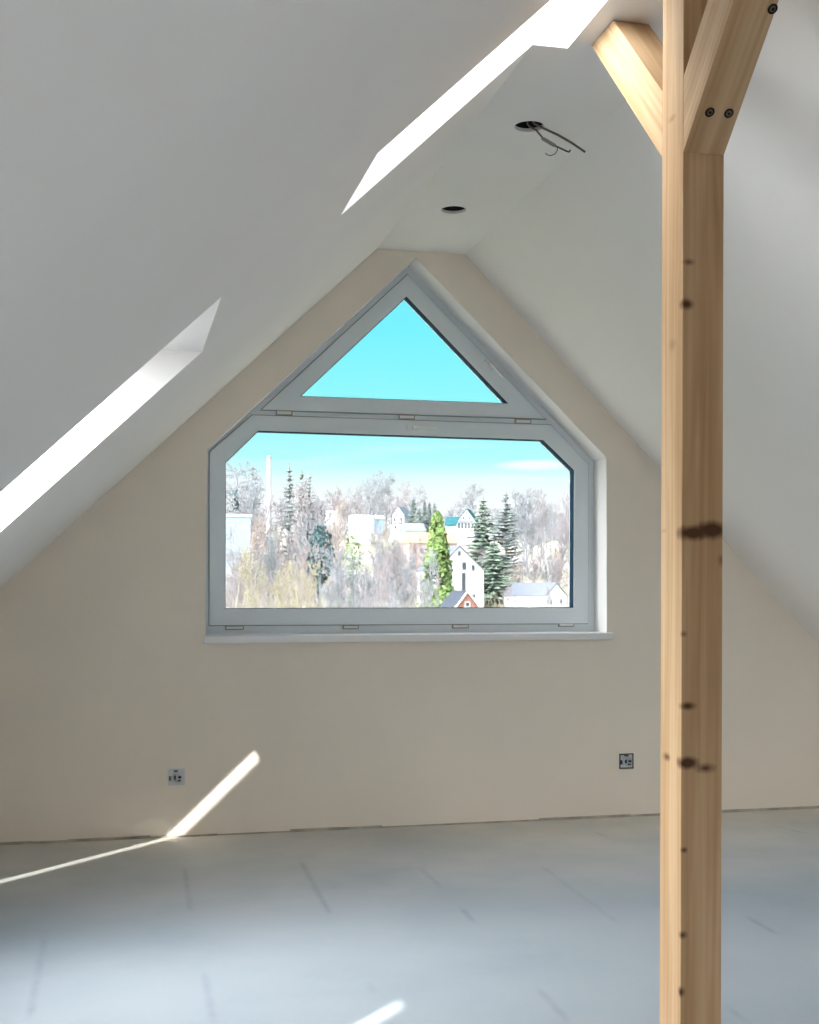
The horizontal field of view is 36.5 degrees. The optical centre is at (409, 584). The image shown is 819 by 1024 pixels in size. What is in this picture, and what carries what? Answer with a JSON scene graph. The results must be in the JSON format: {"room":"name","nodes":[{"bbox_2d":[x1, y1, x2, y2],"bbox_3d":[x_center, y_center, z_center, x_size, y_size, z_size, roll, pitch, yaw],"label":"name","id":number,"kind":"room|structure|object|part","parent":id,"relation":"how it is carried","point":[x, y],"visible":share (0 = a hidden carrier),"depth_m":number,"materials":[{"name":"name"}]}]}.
{"room":"unfinished attic room","nodes":[
{"label":"unfinished attic room","id":0,"kind":"room"},
{"bbox_2d":[0,0,606,588],"bbox_3d":[-0.828,-0.666,2.436,3.600,3.406,7.520,0,0,-13],"label":"ceiling","id":1,"kind":"structure","parent":0,"point":[182,182],"depth_m":2.15,"materials":[{"name":"white paint"}]},
{"bbox_2d":[0,249,818,841],"bbox_3d":[-0.037,-0.305,6.356,5.900,3.410,0.360,0,0,-13],"label":"wall","id":2,"kind":"structure","parent":0,"point":[110,683],"depth_m":6.11,"materials":[{"name":"beige paint"}]},
{"bbox_2d":[168,769,184,785],"bbox_3d":[-1.109,0.915,5.913,0.078,0.078,0.018,0,0,-13],"label":"wall socket","id":3,"kind":"object","parent":2,"relation":"attached to","point":[175,776],"visible":1,"depth_m":5.92,"materials":[{"name":"white plastic"}]},
{"bbox_2d":[203,267,612,643],"bbox_3d":[0.001,-0.676,6.293,2.083,1.909,0.290,0,0,-13],"label":"window","id":4,"kind":"structure","parent":2,"relation":"in","point":[400,483],"depth_m":6.38,"materials":[{"name":"white plastic"}]},
{"bbox_3d":[-0.035,-0.324,6.405,1.840,0.899,0.006,0,0,-13],"label":"pane","id":5,"kind":"part","parent":4,"relation":"part of","materials":[{"name":"clear glass"}]},
{"bbox_3d":[-0.028,-0.320,6.383,1.982,1.045,0.076,0,0,-13],"label":"sash","id":6,"kind":"part","parent":4,"relation":"part of","materials":[{"name":"white plastic"}]},
{"bbox_3d":[-0.029,-1.211,6.406,1.123,0.545,0.006,0,0,-13],"label":"pane","id":7,"kind":"part","parent":4,"relation":"part of","materials":[{"name":"clear glass"}]},
{"bbox_3d":[-0.019,-1.229,6.385,1.482,0.713,0.076,0,0,-13],"label":"sash","id":8,"kind":"part","parent":4,"relation":"part of","materials":[{"name":"white plastic"}]},
{"bbox_3d":[0.002,0.262,6.291,2.083,0.034,0.285,0,0,-13],"label":"sill","id":9,"kind":"part","parent":4,"relation":"part of","materials":[{"name":"white"}]},
{"bbox_3d":[0.063,-0.804,6.339,0.144,0.025,0.050,0,0,-13],"label":"handle","id":10,"kind":"part","parent":4,"relation":"part of","materials":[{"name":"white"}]},
{"bbox_3d":[0.435,-1.121,6.426,0.101,0.102,0.050,0,0,-13],"label":"handle","id":11,"kind":"part","parent":4,"relation":"part of","materials":[{"name":"white plastic"}]},
{"bbox_2d":[619,753,633,768],"bbox_3d":[1.125,0.912,6.431,0.078,0.078,0.018,0,0,-13],"label":"wall socket","id":12,"kind":"object","parent":2,"relation":"attached to","point":[626,761],"visible":1,"depth_m":6.43,"materials":[{"name":"grey plastic"}]},
{"bbox_2d":[0,808,818,1023],"bbox_3d":[0.802,1.325,2.737,5.900,0.250,7.770,0,0,-13],"label":"floor","id":13,"kind":"structure","parent":0,"point":[551,921],"depth_m":4.36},
{"bbox_2d":[0,806,818,844],"bbox_3d":[0.005,1.194,6.173,5.300,0.012,0.016,0,0,-13],"label":"edging strip","id":14,"kind":"object","parent":13,"relation":"on","point":[800,807],"visible":0.91,"depth_m":6.12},
{"bbox_2d":[592,0,778,1023],"bbox_3d":[0.745,-0.229,3.252,0.118,2.859,1.191,0,0,-13],"label":"timber post","id":15,"kind":"object","parent":13,"relation":"on","point":[687,91],"visible":1,"depth_m":3.21,"materials":[{"name":"brown wood"}]},
{"bbox_3d":[0.741,-0.229,3.265,0.115,2.859,0.127,0,0,-13],"label":"post","id":16,"kind":"part","parent":15,"relation":"part of","materials":[{"name":"brown wood"}]},
{"bbox_2d":[377,0,662,254],"bbox_3d":[0.875,-1.666,2.677,0.453,0.012,7.220,0,0,-13],"label":"ceiling","id":17,"kind":"structure","parent":0,"point":[496,163],"depth_m":4.62,"materials":[{"name":"white paint"}]},
{"bbox_2d":[442,206,464,210],"bbox_3d":[0.195,-1.721,5.502,0.120,0.098,0.120,0,0,-13],"label":"cutout","id":18,"kind":"object","parent":17,"relation":"attached to","point":[450,208],"visible":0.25,"depth_m":5.56,"materials":[{"name":"black"}]},
{"bbox_2d":[515,121,542,127],"bbox_3d":[0.433,-1.721,4.500,0.114,0.098,0.114,0,0,-13],"label":"cutout","id":19,"kind":"object","parent":17,"relation":"attached to","point":[521,124],"visible":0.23,"depth_m":4.55,"materials":[{"name":"black"}]},
{"bbox_2d":[526,121,570,155],"bbox_3d":[0.497,-1.630,4.476,0.165,0.180,0.036,0,0,21],"label":"cable","id":20,"kind":"object","parent":17,"relation":"hanging from","point":[544,139],"visible":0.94,"depth_m":4.47,"materials":[{"name":"brown plastic"}]},
{"bbox_2d":[532,121,585,152],"bbox_3d":[0.532,-1.637,4.496,0.211,0.170,0.026,0,0,13],"label":"cable","id":21,"kind":"object","parent":17,"relation":"hanging from","point":[533,122],"visible":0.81,"depth_m":4.50,"materials":[{"name":"brown plastic"}]},
{"bbox_2d":[465,0,818,643],"bbox_3d":[2.394,-0.673,3.030,2.666,2.774,7.220,0,0,-13],"label":"ceiling","id":22,"kind":"structure","parent":0,"point":[579,258],"depth_m":5.06,"materials":[{"name":"white paint"}]}
]}

